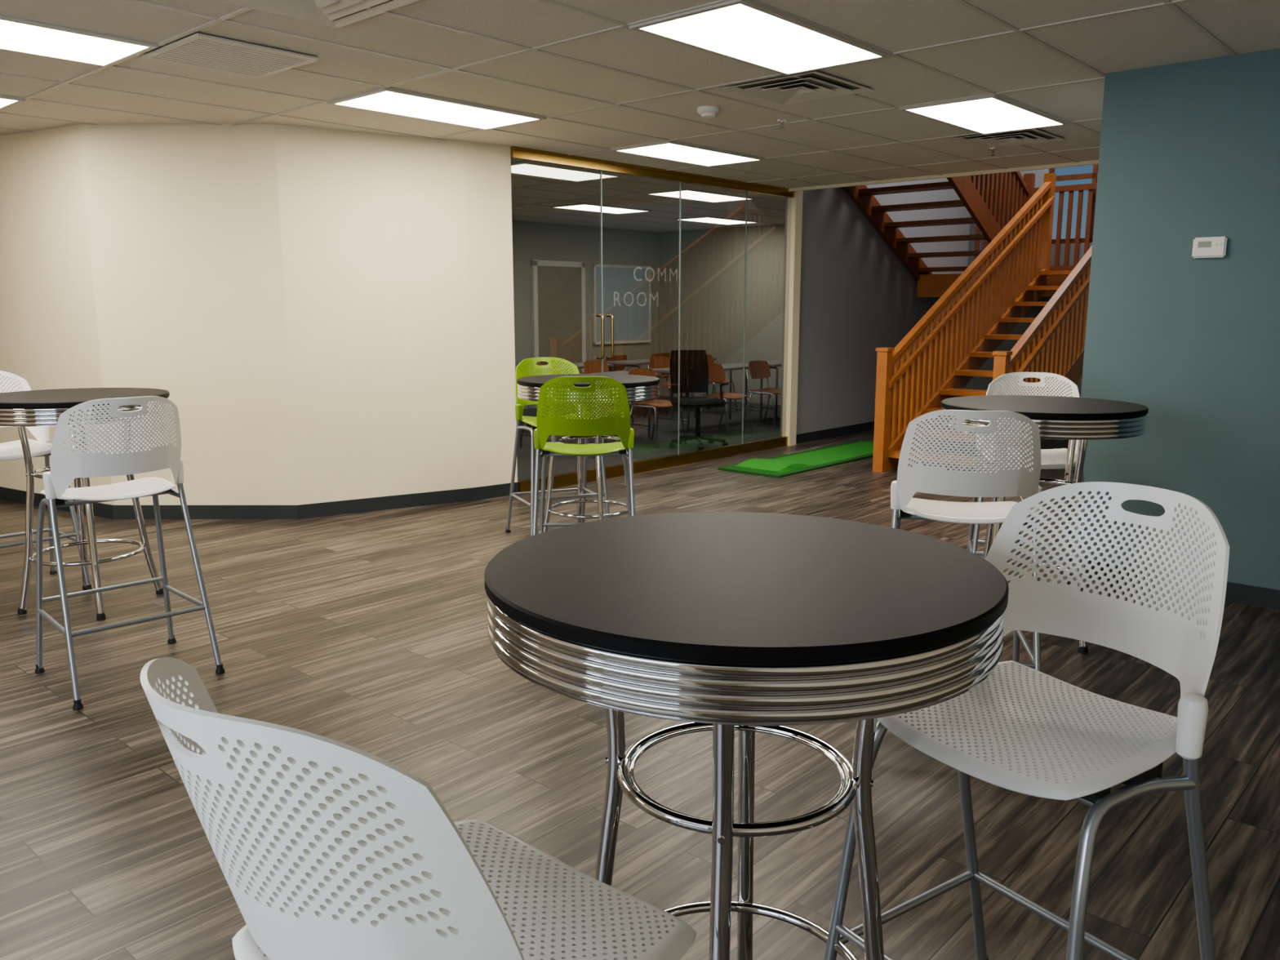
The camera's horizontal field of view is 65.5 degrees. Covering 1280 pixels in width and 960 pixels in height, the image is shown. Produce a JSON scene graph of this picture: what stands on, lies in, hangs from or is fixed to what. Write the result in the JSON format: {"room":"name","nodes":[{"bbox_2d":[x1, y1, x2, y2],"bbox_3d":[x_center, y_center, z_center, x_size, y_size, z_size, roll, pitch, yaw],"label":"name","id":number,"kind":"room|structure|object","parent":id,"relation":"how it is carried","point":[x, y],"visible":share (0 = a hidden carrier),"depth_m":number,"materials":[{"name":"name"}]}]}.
{"room":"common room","nodes":[
{"label":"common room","id":0,"kind":"room"},
{"bbox_2d":[0,161,35,493],"bbox_3d":[-6.069,-1.301,8.326,3.525,2.700,0.120,6,12,31],"label":"wall","id":1,"kind":"structure","parent":0,"point":[12,472],"depth_m":7.45,"materials":[{"name":"beige paint"}]},
{"bbox_2d":[0,124,113,505],"bbox_3d":[-4.151,-1.102,7.185,0.963,2.700,0.120,5,11,29],"label":"wall","id":2,"kind":"structure","parent":0,"point":[42,172],"depth_m":7.05,"materials":[{"name":"beige paint"}]},
{"bbox_2d":[0,486,113,519],"bbox_3d":[-5.683,0.030,8.263,4.491,0.100,0.162,5,11,29],"label":"baseboard","id":3,"kind":"structure","parent":2,"relation":"attached to","point":[100,509],"depth_m":7.55,"materials":[{"name":"plastic"}]},
{"bbox_2d":[78,124,297,505],"bbox_3d":[-3.105,-1.063,6.961,1.310,2.700,0.120,0,10,0],"label":"wall","id":4,"kind":"structure","parent":0,"point":[184,220],"depth_m":6.86,"materials":[{"name":"beige paint"}]},
{"bbox_2d":[112,505,297,519],"bbox_3d":[-3.105,0.229,7.119,1.316,0.100,0.012,0,10,0],"label":"baseboard","id":5,"kind":"structure","parent":4,"relation":"attached to","point":[120,512],"depth_m":7.11,"materials":[{"name":"plastic"}]},
{"bbox_2d":[274,124,474,505],"bbox_3d":[-1.906,-1.121,7.297,1.346,2.700,0.120,-6,12,-31],"label":"wall","id":6,"kind":"structure","parent":0,"point":[373,226],"depth_m":7.21,"materials":[{"name":"beige paint"}]},
{"bbox_2d":[297,487,475,519],"bbox_3d":[-1.872,0.169,7.465,1.352,0.100,0.012,-6,12,-31],"label":"baseboard","id":7,"kind":"structure","parent":6,"relation":"attached to","point":[391,502],"depth_m":7.43,"materials":[{"name":"plastic"}]},
{"bbox_2d":[464,141,517,487],"bbox_3d":[-1.183,-1.202,7.761,0.398,2.700,0.120,-8,13,-38],"label":"wall","id":8,"kind":"structure","parent":0,"point":[487,167],"depth_m":7.69,"materials":[{"name":"beige paint"}]},
{"bbox_2d":[474,481,518,500],"bbox_3d":[-1.141,0.087,7.934,0.404,0.100,0.012,-8,13,-38],"label":"baseboard","id":9,"kind":"structure","parent":8,"relation":"attached to","point":[500,490],"depth_m":7.91,"materials":[{"name":"plastic"}]},
{"bbox_2d":[510,146,788,191],"bbox_3d":[0.315,-2.782,9.035,0.080,0.025,3.900,9,13,41],"label":"header","id":10,"kind":"object","parent":8,"relation":"attached to","point":[514,148],"visible":0.71,"depth_m":8.61,"materials":[{"name":"gold metal"}]},
{"bbox_2d":[511,220,658,408],"bbox_3d":[-2.269,-2.275,13.910,0.150,2.700,7.750,9,13,41],"label":"wall","id":11,"kind":"structure","parent":0,"point":[531,240],"depth_m":15.24,"materials":[{"name":"paint"}]},
{"bbox_2d":[530,259,586,408],"bbox_3d":[-1.208,-2.191,14.969,0.050,2.150,1.060,9,13,41],"label":"door frame","id":12,"kind":"structure","parent":11,"relation":"attached to","point":[534,263],"depth_m":14.63,"materials":[{"name":"white plastic"}]},
{"bbox_2d":[537,265,582,405],"bbox_3d":[-1.208,-2.152,14.976,0.030,2.070,0.900,9,13,41],"label":"door","id":13,"kind":"structure","parent":11,"relation":"in","point":[559,288],"depth_m":14.91,"materials":[{"name":"brown wood"}]},
{"bbox_2d":[592,263,651,344],"bbox_3d":[-0.271,-2.804,15.919,0.050,1.230,1.320,9,13,41],"label":"whiteboard","id":14,"kind":"object","parent":11,"relation":"attached to","point":[626,289],"visible":1,"depth_m":15.92,"materials":[{"name":"white plastic"}]},
{"bbox_2d":[0,420,1279,959],"bbox_3d":[-0.146,0.259,7.529,14.400,0.100,16.700,9,13,41],"label":"floor","id":15,"kind":"structure","parent":0,"point":[367,632],"depth_m":3.33,"materials":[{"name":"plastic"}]},
{"bbox_2d":[0,370,93,590],"bbox_3d":[-3.327,0.023,5.208,0.592,1.164,0.572,9,13,41],"label":"bar stool","id":16,"kind":"object","parent":15,"relation":"on","point":[9,451],"visible":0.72,"depth_m":5.32,"materials":[{"name":"white plastic"}]},
{"bbox_2d":[0,387,169,620],"bbox_3d":[-2.800,0.105,5.013,0.860,1.070,0.860,1,10,4],"label":"bar table","id":17,"kind":"object","parent":15,"relation":"on","point":[21,409],"visible":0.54,"depth_m":4.85,"materials":[{"name":"black laminate"}]},
{"bbox_2d":[35,395,225,710],"bbox_3d":[-2.113,0.228,4.032,0.572,1.164,0.592,-10,14,-44],"label":"bar stool","id":18,"kind":"object","parent":15,"relation":"on","point":[77,464],"visible":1,"depth_m":3.83,"materials":[{"name":"white plastic"}]},
{"bbox_2d":[140,657,697,959],"bbox_3d":[-0.226,0.725,1.185,0.572,1.164,0.592,8,13,40],"label":"bar stool","id":19,"kind":"object","parent":15,"relation":"on","point":[430,886],"visible":1,"depth_m":0.88,"materials":[{"name":"white plastic"}]},
{"bbox_2d":[505,357,609,536],"bbox_3d":[-0.544,-0.201,6.491,0.572,1.164,0.592,-4,11,-23],"label":"bar stool","id":20,"kind":"object","parent":15,"relation":"on","point":[522,369],"visible":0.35,"depth_m":6.53,"materials":[{"name":"green plastic"}]},
{"bbox_2d":[532,376,635,535],"bbox_3d":[-0.290,0.021,5.222,0.572,1.164,0.592,0,10,-2],"label":"bar stool","id":21,"kind":"object","parent":15,"relation":"on","point":[615,424],"visible":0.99,"depth_m":4.99,"materials":[{"name":"green plastic"}]},
{"bbox_2d":[516,373,659,532],"bbox_3d":[-0.310,-0.085,6.096,0.860,1.070,0.860,9,13,42],"label":"bar table","id":22,"kind":"object","parent":15,"relation":"on","point":[638,388],"visible":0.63,"depth_m":5.92,"materials":[{"name":"black laminate"}]},
{"bbox_2d":[517,435,787,492],"bbox_3d":[0.301,-0.182,9.474,0.060,0.100,3.860,9,13,41],"label":"rail","id":23,"kind":"object","parent":15,"relation":"on","point":[570,478],"visible":0.86,"depth_m":9.40,"materials":[{"name":"gold metal"}]},
{"bbox_2d":[600,170,603,443],"bbox_3d":[-0.328,-1.352,8.561,0.014,2.520,0.008,9,13,41],"label":"joint","id":24,"kind":"object","parent":23,"relation":"on","point":[601,202],"visible":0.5,"depth_m":8.46,"materials":[{"name":"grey glass"}]},
{"bbox_2d":[677,182,680,454],"bbox_3d":[0.368,-1.485,9.322,0.014,2.520,0.008,9,13,41],"label":"joint","id":25,"kind":"object","parent":23,"relation":"on","point":[679,280],"visible":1,"depth_m":9.31,"materials":[{"name":"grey glass"}]},
{"bbox_2d":[741,191,747,444],"bbox_3d":[1.058,-1.617,10.076,0.014,2.520,0.008,9,13,41],"label":"joint","id":26,"kind":"object","parent":23,"relation":"on","point":[746,191],"visible":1,"depth_m":10.06,"materials":[{"name":"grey glass"}]},
{"bbox_3d":[0.020,-1.418,8.941,0.691,2.520,0.767,0,10,0],"label":"pane","id":27,"kind":"object","parent":23,"relation":"on","visible":0},
{"bbox_2d":[595,314,613,359],"bbox_3d":[-0.297,-1.229,8.555,0.081,0.382,0.142,9,13,41],"label":"pull handles","id":28,"kind":"object","parent":27,"relation":"attached to","point":[597,315],"visible":1,"depth_m":8.54,"materials":[{"name":"gold metal"}]},
{"bbox_2d":[484,511,1008,959],"bbox_3d":[0.170,0.668,1.786,0.860,1.070,0.860,-6,11,-29],"label":"bar table","id":29,"kind":"object","parent":15,"relation":"on","point":[723,624],"visible":0.99,"depth_m":1.52,"materials":[{"name":"black laminate"}]},
{"bbox_2d":[717,440,917,478],"bbox_3d":[1.863,-0.260,10.007,0.680,0.071,2.650,9,13,41],"label":"mat","id":30,"kind":"object","parent":15,"relation":"on","point":[784,465],"visible":0.86,"depth_m":9.62,"materials":[{"name":"green carpet"}]},
{"bbox_2d":[876,409,1042,722],"bbox_3d":[1.168,0.297,3.636,0.572,1.164,0.592,2,10,13],"label":"bar stool","id":31,"kind":"object","parent":15,"relation":"on","point":[1023,482],"visible":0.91,"depth_m":3.38,"materials":[{"name":"white plastic"}]},
{"bbox_2d":[843,171,1097,472],"bbox_3d":[3.791,-2.607,10.861,2.740,4.602,5.320,9,13,41],"label":"wooden staircase","id":32,"kind":"structure","parent":15,"relation":"on","point":[1019,272],"depth_m":10.41,"materials":[{"name":"brown wood"}]},
{"bbox_2d":[823,481,1229,959],"bbox_3d":[0.723,0.613,1.828,0.592,1.164,0.572,-7,12,-33],"label":"bar stool","id":33,"kind":"object","parent":15,"relation":"on","point":[1023,729],"visible":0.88,"depth_m":1.80,"materials":[{"name":"white plastic"}]},
{"bbox_2d":[967,372,1085,591],"bbox_3d":[1.943,0.062,4.984,0.572,1.164,0.592,3,10,17],"label":"bar stool","id":34,"kind":"object","parent":15,"relation":"on","point":[1051,459],"visible":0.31,"depth_m":5.08,"materials":[{"name":"white plastic"}]},
{"bbox_2d":[941,395,1148,653],"bbox_3d":[1.800,0.184,4.559,0.860,1.070,0.860,6,12,31],"label":"bar table","id":35,"kind":"object","parent":15,"relation":"on","point":[1072,419],"visible":0.56,"depth_m":4.29,"materials":[{"name":"black laminate"}]},
{"bbox_2d":[0,0,1279,213],"bbox_3d":[-1.736,-2.205,5.307,14.400,0.120,11.950,9,13,41],"label":"ceiling","id":36,"kind":"structure","parent":0,"point":[1158,36],"depth_m":5.19,"materials":[{"name":"tile"}]},
{"bbox_2d":[0,95,25,111],"bbox_3d":[-4.224,-2.184,5.585,0.600,0.016,1.210,9,13,41],"label":"frame","id":37,"kind":"object","parent":36,"relation":"attached to","point":[19,100],"visible":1,"depth_m":5.85,"materials":[{"name":"metal"}]},
{"bbox_2d":[0,98,16,107],"bbox_3d":[-4.224,-2.184,5.585,0.540,0.006,1.150,9,13,41],"label":"ceiling light","id":38,"kind":"object","parent":37,"relation":"attached to","point":[3,102],"visible":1,"depth_m":5.87,"materials":[{"name":"white plastic"}]},
{"bbox_2d":[0,15,158,67],"bbox_3d":[-2.865,-1.974,4.378,0.600,0.016,1.210,9,13,41],"label":"frame","id":39,"kind":"object","parent":36,"relation":"attached to","point":[150,46],"visible":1,"depth_m":4.54,"materials":[{"name":"metal"}]},
{"bbox_2d":[0,19,146,64],"bbox_3d":[-2.865,-1.973,4.378,0.540,0.006,1.150,9,13,41],"label":"ceiling light","id":40,"kind":"object","parent":39,"relation":"attached to","point":[13,36],"visible":1,"depth_m":4.59,"materials":[{"name":"white plastic"}]},
{"bbox_2d":[141,33,319,78],"bbox_3d":[-1.982,-2.048,4.829,0.600,0.010,0.600,9,13,41],"label":"ceiling vent","id":41,"kind":"object","parent":36,"relation":"in","point":[201,51],"visible":1,"depth_m":4.79,"materials":[{"name":"white metal"}]},
{"bbox_2d":[216,0,419,27],"bbox_3d":[-1.288,-1.886,3.895,0.600,0.022,0.600,9,13,41],"label":"air diffuser","id":42,"kind":"object","parent":36,"relation":"attached to","point":[331,13],"depth_m":4.03,"materials":[{"name":"white metal"}]},
{"bbox_2d":[327,87,546,130],"bbox_3d":[-1.232,-2.286,6.165,0.600,0.016,1.210,9,13,41],"label":"frame","id":43,"kind":"object","parent":36,"relation":"attached to","point":[382,90],"visible":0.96,"depth_m":6.01,"materials":[{"name":"metal"}]},
{"bbox_2d":[337,91,536,128],"bbox_3d":[-1.232,-2.285,6.165,0.540,0.006,1.150,9,13,41],"label":"ceiling light","id":44,"kind":"object","parent":43,"relation":"attached to","point":[385,101],"visible":1,"depth_m":6.12,"materials":[{"name":"white plastic"}]},
{"bbox_2d":[549,203,652,213],"bbox_3d":[-0.472,-3.371,12.384,0.600,0.016,1.210,9,13,41],"label":"frame","id":45,"kind":"object","parent":36,"relation":"attached to","point":[576,204],"visible":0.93,"depth_m":12.16,"materials":[{"name":"metal"}]},
{"bbox_2d":[558,204,645,213],"bbox_3d":[-0.472,-3.370,12.384,0.540,0.006,1.150,9,13,41],"label":"ceiling light","id":46,"kind":"object","parent":45,"relation":"attached to","point":[584,207],"visible":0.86,"depth_m":12.41,"materials":[{"name":"white plastic"}]},
{"bbox_2d":[0,0,1237,232],"bbox_3d":[-0.414,-2.396,6.764,14.000,0.006,15.500,9,13,41],"label":"grid","id":47,"kind":"object","parent":36,"relation":"attached to","point":[1171,5],"visible":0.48,"depth_m":5.51,"materials":[{"name":"metal"}]},
{"bbox_2d":[510,149,794,197],"bbox_3d":[0.301,-2.740,9.027,0.060,0.055,3.860,9,13,41],"label":"rail","id":48,"kind":"object","parent":36,"relation":"attached to","point":[515,154],"visible":1,"depth_m":8.67,"materials":[{"name":"gold metal"}]},
{"bbox_2d":[610,141,764,166],"bbox_3d":[0.401,-2.597,7.951,0.600,0.016,1.210,9,13,41],"label":"frame","id":49,"kind":"object","parent":36,"relation":"attached to","point":[666,142],"visible":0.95,"depth_m":7.78,"materials":[{"name":"metal"}]},
{"bbox_2d":[617,143,756,165],"bbox_3d":[0.401,-2.597,7.951,0.540,0.006,1.150,9,13,41],"label":"ceiling light","id":50,"kind":"object","parent":49,"relation":"attached to","point":[668,151],"visible":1,"depth_m":7.93,"materials":[{"name":"white plastic"}]},
{"bbox_2d":[644,189,755,202],"bbox_3d":[0.673,-3.120,10.943,0.600,0.016,1.210,9,13,41],"label":"frame","id":51,"kind":"object","parent":36,"relation":"attached to","point":[647,193],"visible":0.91,"depth_m":10.76,"materials":[{"name":"metal"}]},
{"bbox_2d":[653,190,748,202],"bbox_3d":[0.673,-3.119,10.944,0.540,0.006,1.150,9,13,41],"label":"ceiling light","id":52,"kind":"object","parent":51,"relation":"attached to","point":[687,194],"visible":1,"depth_m":10.93,"materials":[{"name":"white plastic"}]},
{"bbox_2d":[697,106,719,118],"bbox_3d":[0.420,-2.258,6.123,0.140,0.054,0.140,0,10,0],"label":"smoke detector","id":53,"kind":"object","parent":36,"relation":"attached to","point":[706,112],"visible":1,"depth_m":6.08,"materials":[{"name":"white plastic"}]},
{"bbox_2d":[674,216,759,225],"bbox_3d":[1.100,-3.671,14.104,0.600,0.016,1.210,9,13,41],"label":"frame","id":54,"kind":"object","parent":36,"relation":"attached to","point":[700,216],"visible":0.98,"depth_m":13.85,"materials":[{"name":"metal"}]},
{"bbox_2d":[681,217,754,224],"bbox_3d":[1.100,-3.671,14.104,0.540,0.006,1.150,9,13,41],"label":"ceiling light","id":55,"kind":"object","parent":54,"relation":"attached to","point":[714,220],"visible":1,"depth_m":14.07,"materials":[{"name":"white plastic"}]},
{"bbox_2d":[629,0,890,75],"bbox_3d":[0.581,-2.005,4.556,0.600,0.016,1.210,9,13,41],"label":"frame","id":56,"kind":"object","parent":36,"relation":"attached to","point":[748,3],"visible":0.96,"depth_m":4.36,"materials":[{"name":"metal"}]},
{"bbox_2d":[641,4,879,73],"bbox_3d":[0.581,-2.004,4.556,0.540,0.006,1.150,9,13,41],"label":"ceiling light","id":57,"kind":"object","parent":56,"relation":"attached to","point":[740,31],"visible":1,"depth_m":4.49,"materials":[{"name":"white plastic"}]},
{"bbox_2d":[777,119,787,128],"bbox_3d":[0.930,-2.327,6.517,0.070,0.054,0.070,0,10,0],"label":"sprinkler","id":58,"kind":"object","parent":36,"relation":"attached to","point":[781,121],"visible":1,"depth_m":6.50,"materials":[{"name":"silver metal"}]},
{"bbox_2d":[723,71,874,104],"bbox_3d":[0.883,-2.172,5.535,0.600,0.022,0.600,9,13,41],"label":"air diffuser","id":59,"kind":"object","parent":36,"relation":"attached to","point":[785,90],"depth_m":5.54,"materials":[{"name":"white metal"}]},
{"bbox_2d":[787,160,1098,191],"bbox_3d":[3.065,-2.831,8.979,4.150,0.150,0.030,9,13,41],"label":"trim","id":60,"kind":"structure","parent":36,"relation":"attached to","point":[1095,162],"depth_m":9.15,"materials":[{"name":"beige paint"}]},
{"bbox_2d":[898,94,1069,134],"bbox_3d":[2.214,-2.317,6.343,0.600,0.016,1.210,9,13,41],"label":"frame","id":61,"kind":"object","parent":36,"relation":"attached to","point":[994,96],"visible":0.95,"depth_m":6.15,"materials":[{"name":"metal"}]},
{"bbox_2d":[907,97,1061,133],"bbox_3d":[2.214,-2.316,6.343,0.540,0.006,1.150,9,13,41],"label":"ceiling light","id":62,"kind":"object","parent":61,"relation":"attached to","point":[988,115],"visible":1,"depth_m":6.33,"materials":[{"name":"white plastic"}]},
{"bbox_2d":[988,147,997,155],"bbox_3d":[2.720,-2.530,7.679,0.070,0.054,0.070,0,10,0],"label":"sprinkler","id":63,"kind":"object","parent":36,"relation":"attached to","point":[992,149],"visible":0.98,"depth_m":7.67,"materials":[{"name":"silver metal"}]},
{"bbox_2d":[952,128,1066,148],"bbox_3d":[2.665,-2.461,7.189,0.600,0.022,0.600,9,13,41],"label":"air diffuser","id":64,"kind":"object","parent":36,"relation":"attached to","point":[1029,135],"depth_m":7.20,"materials":[{"name":"white metal"}]},
{"bbox_2d":[516,395,780,480],"bbox_3d":[-0.346,-0.658,12.469,4.980,0.008,7.500,9,13,41],"label":"floor","id":65,"kind":"structure","parent":0,"point":[644,448],"depth_m":11.81,"materials":[{"name":"carpet"}]},
{"bbox_2d":[522,363,555,435],"bbox_3d":[-1.063,-0.975,11.908,0.522,0.816,0.502,9,13,41],"label":"chair","id":66,"kind":"object","parent":65,"relation":"on","point":[540,364],"visible":0.05,"depth_m":12.02,"materials":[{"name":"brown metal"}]},
{"bbox_2d":[539,358,568,414],"bbox_3d":[-1.305,-1.232,13.382,0.522,0.816,0.502,9,13,41],"label":"chair","id":67,"kind":"object","parent":65,"relation":"on","point":[562,358],"visible":0.02,"depth_m":13.18,"materials":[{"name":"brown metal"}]},
{"bbox_2d":[515,362,613,423],"bbox_3d":[-1.167,-1.072,12.669,0.600,0.740,1.800,9,13,41],"label":"table","id":68,"kind":"object","parent":65,"relation":"on","point":[580,365],"visible":0.14,"depth_m":12.68,"materials":[{"name":"laminate"}]},
{"bbox_2d":[519,370,661,448],"bbox_3d":[-0.581,-0.773,10.956,0.600,0.740,1.800,9,13,41],"label":"table","id":69,"kind":"object","parent":65,"relation":"on","point":[623,372],"visible":0.2,"depth_m":11.34,"materials":[{"name":"laminate"}]},
{"bbox_2d":[561,372,627,457],"bbox_3d":[-0.476,-0.676,10.194,0.522,0.816,0.502,9,13,41],"label":"chair","id":70,"kind":"object","parent":65,"relation":"on","point":[593,439],"visible":0.06,"depth_m":10.17,"materials":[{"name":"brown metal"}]},
{"bbox_2d":[581,360,634,425],"bbox_3d":[-0.428,-1.096,12.604,0.522,0.816,0.502,9,13,41],"label":"chair","id":71,"kind":"object","parent":65,"relation":"on","point":[591,366],"visible":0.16,"depth_m":12.70,"materials":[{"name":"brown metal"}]},
{"bbox_2d":[605,355,630,407],"bbox_3d":[-0.468,-1.392,14.297,0.522,0.816,0.502,9,13,41],"label":"chair","id":72,"kind":"object","parent":65,"relation":"on","point":[616,357],"visible":0.09,"depth_m":14.08,"materials":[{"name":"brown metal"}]},
{"bbox_2d":[628,368,686,448],"bbox_3d":[0.159,-0.797,10.890,0.522,0.816,0.502,9,13,41],"label":"chair","id":73,"kind":"object","parent":65,"relation":"on","point":[655,402],"visible":0.69,"depth_m":10.91,"materials":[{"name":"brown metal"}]},
{"bbox_2d":[648,352,670,408],"bbox_3d":[0.167,-1.513,14.992,0.522,0.816,0.502,9,13,41],"label":"chair","id":74,"kind":"object","parent":65,"relation":"on","point":[659,354],"visible":0.3,"depth_m":14.80,"materials":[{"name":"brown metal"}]},
{"bbox_2d":[606,357,716,417],"bbox_3d":[0.305,-1.353,14.280,0.600,0.740,1.800,9,13,41],"label":"table","id":75,"kind":"object","parent":65,"relation":"on","point":[636,362],"visible":0.38,"depth_m":13.64,"materials":[{"name":"laminate"}]},
{"bbox_2d":[644,356,695,420],"bbox_3d":[0.409,-1.256,13.519,0.522,0.816,0.502,9,13,41],"label":"chair","id":76,"kind":"object","parent":65,"relation":"on","point":[655,362],"visible":0.43,"depth_m":13.59,"materials":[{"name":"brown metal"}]},
{"bbox_2d":[669,350,728,450],"bbox_3d":[0.611,-0.863,10.657,0.635,1.020,0.635,-4,11,-21],"label":"chair","id":77,"kind":"object","parent":65,"relation":"on","point":[694,368],"visible":0.94,"depth_m":10.82,"materials":[{"name":"black fabric"}]},
{"bbox_2d":[652,363,771,432],"bbox_3d":[0.892,-1.054,12.566,0.600,0.740,1.800,9,13,41],"label":"table","id":78,"kind":"object","parent":65,"relation":"on","point":[729,366],"visible":0.45,"depth_m":12.68,"materials":[{"name":"laminate"}]},
{"bbox_2d":[689,354,737,414],"bbox_3d":[1.044,-1.377,14.214,0.522,0.816,0.502,9,13,41],"label":"chair","id":79,"kind":"object","parent":65,"relation":"on","point":[710,361],"visible":0.23,"depth_m":14.27,"materials":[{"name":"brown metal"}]},
{"bbox_2d":[693,364,753,436],"bbox_3d":[0.996,-0.957,11.805,0.522,0.816,0.502,9,13,41],"label":"chair","id":80,"kind":"object","parent":65,"relation":"on","point":[716,371],"visible":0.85,"depth_m":11.90,"materials":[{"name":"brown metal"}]},
{"bbox_2d":[738,360,782,419],"bbox_3d":[2.130,-1.291,13.921,0.600,0.740,1.800,9,13,41],"label":"table","id":81,"kind":"object","parent":65,"relation":"on","point":[775,363],"visible":0.32,"depth_m":13.30,"materials":[{"name":"laminate"}]},
{"bbox_2d":[741,360,781,429],"bbox_3d":[1.631,-1.078,12.501,0.522,0.816,0.502,9,13,41],"label":"chair","id":82,"kind":"object","parent":65,"relation":"on","point":[757,369],"visible":0.86,"depth_m":12.57,"materials":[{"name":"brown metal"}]},
{"bbox_2d":[511,192,786,231],"bbox_3d":[0.857,-3.632,13.480,6.255,0.120,6.173,0,10,0],"label":"ceiling","id":83,"kind":"structure","parent":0,"point":[758,202],"depth_m":13.32,"materials":[{"name":"white tile"}]},
{"bbox_2d":[658,223,785,404],"bbox_3d":[2.165,-2.480,15.081,4.850,2.700,0.150,9,13,41],"label":"wall","id":84,"kind":"structure","parent":0,"point":[712,292],"depth_m":15.67,"materials":[{"name":"paint"}]},
{"bbox_2d":[779,177,972,436],"bbox_3d":[3.126,-3.252,12.237,0.150,5.200,4.530,9,13,41],"label":"wall","id":85,"kind":"structure","parent":0,"point":[857,296],"depth_m":11.63,"materials":[{"name":"grey paint"}]},
{"bbox_2d":[782,191,803,445],"bbox_3d":[1.636,-1.717,10.711,0.100,2.700,0.130,9,13,41],"label":"column","id":86,"kind":"structure","parent":85,"relation":"attached to","point":[794,220],"depth_m":10.66,"materials":[{"name":"beige paint"}]},
{"bbox_2d":[795,414,940,444],"bbox_3d":[3.120,-0.718,12.549,0.012,0.100,4.330,9,13,41],"label":"baseboard","id":87,"kind":"structure","parent":85,"relation":"attached to","point":[825,433],"depth_m":11.62,"materials":[{"name":"plastic"}]},
{"bbox_2d":[962,168,1092,397],"bbox_3d":[6.175,-2.684,12.473,4.200,4.000,0.150,9,13,41],"label":"wall","id":88,"kind":"structure","parent":0,"point":[976,382],"depth_m":13.39,"materials":[{"name":"grey paint"}]},
{"bbox_2d":[1048,164,1098,244],"bbox_3d":[6.151,-3.813,12.249,2.200,1.700,0.060,9,13,41],"label":"window","id":89,"kind":"structure","parent":88,"relation":"in","point":[1093,175],"depth_m":12.69,"materials":[{"name":"brown wood"}]},
{"bbox_2d":[1071,48,1279,590],"bbox_3d":[3.984,-0.576,4.174,4.030,2.700,0.150,9,13,41],"label":"wall","id":90,"kind":"structure","parent":0,"point":[1189,150],"depth_m":5.07,"materials":[{"name":"teal paint"}]},
{"bbox_2d":[1085,560,1279,610],"bbox_3d":[3.852,0.703,4.408,3.840,0.100,0.012,9,13,41],"label":"baseboard","id":91,"kind":"structure","parent":90,"relation":"attached to","point":[1255,596],"depth_m":5.07,"materials":[{"name":"plastic"}]},
{"bbox_2d":[1191,236,1227,257],"bbox_3d":[2.851,-1.165,4.986,0.150,0.100,0.029,9,13,41],"label":"thermostat","id":92,"kind":"object","parent":90,"relation":"attached to","point":[1211,246],"visible":1,"depth_m":4.98,"materials":[{"name":"white plastic"}]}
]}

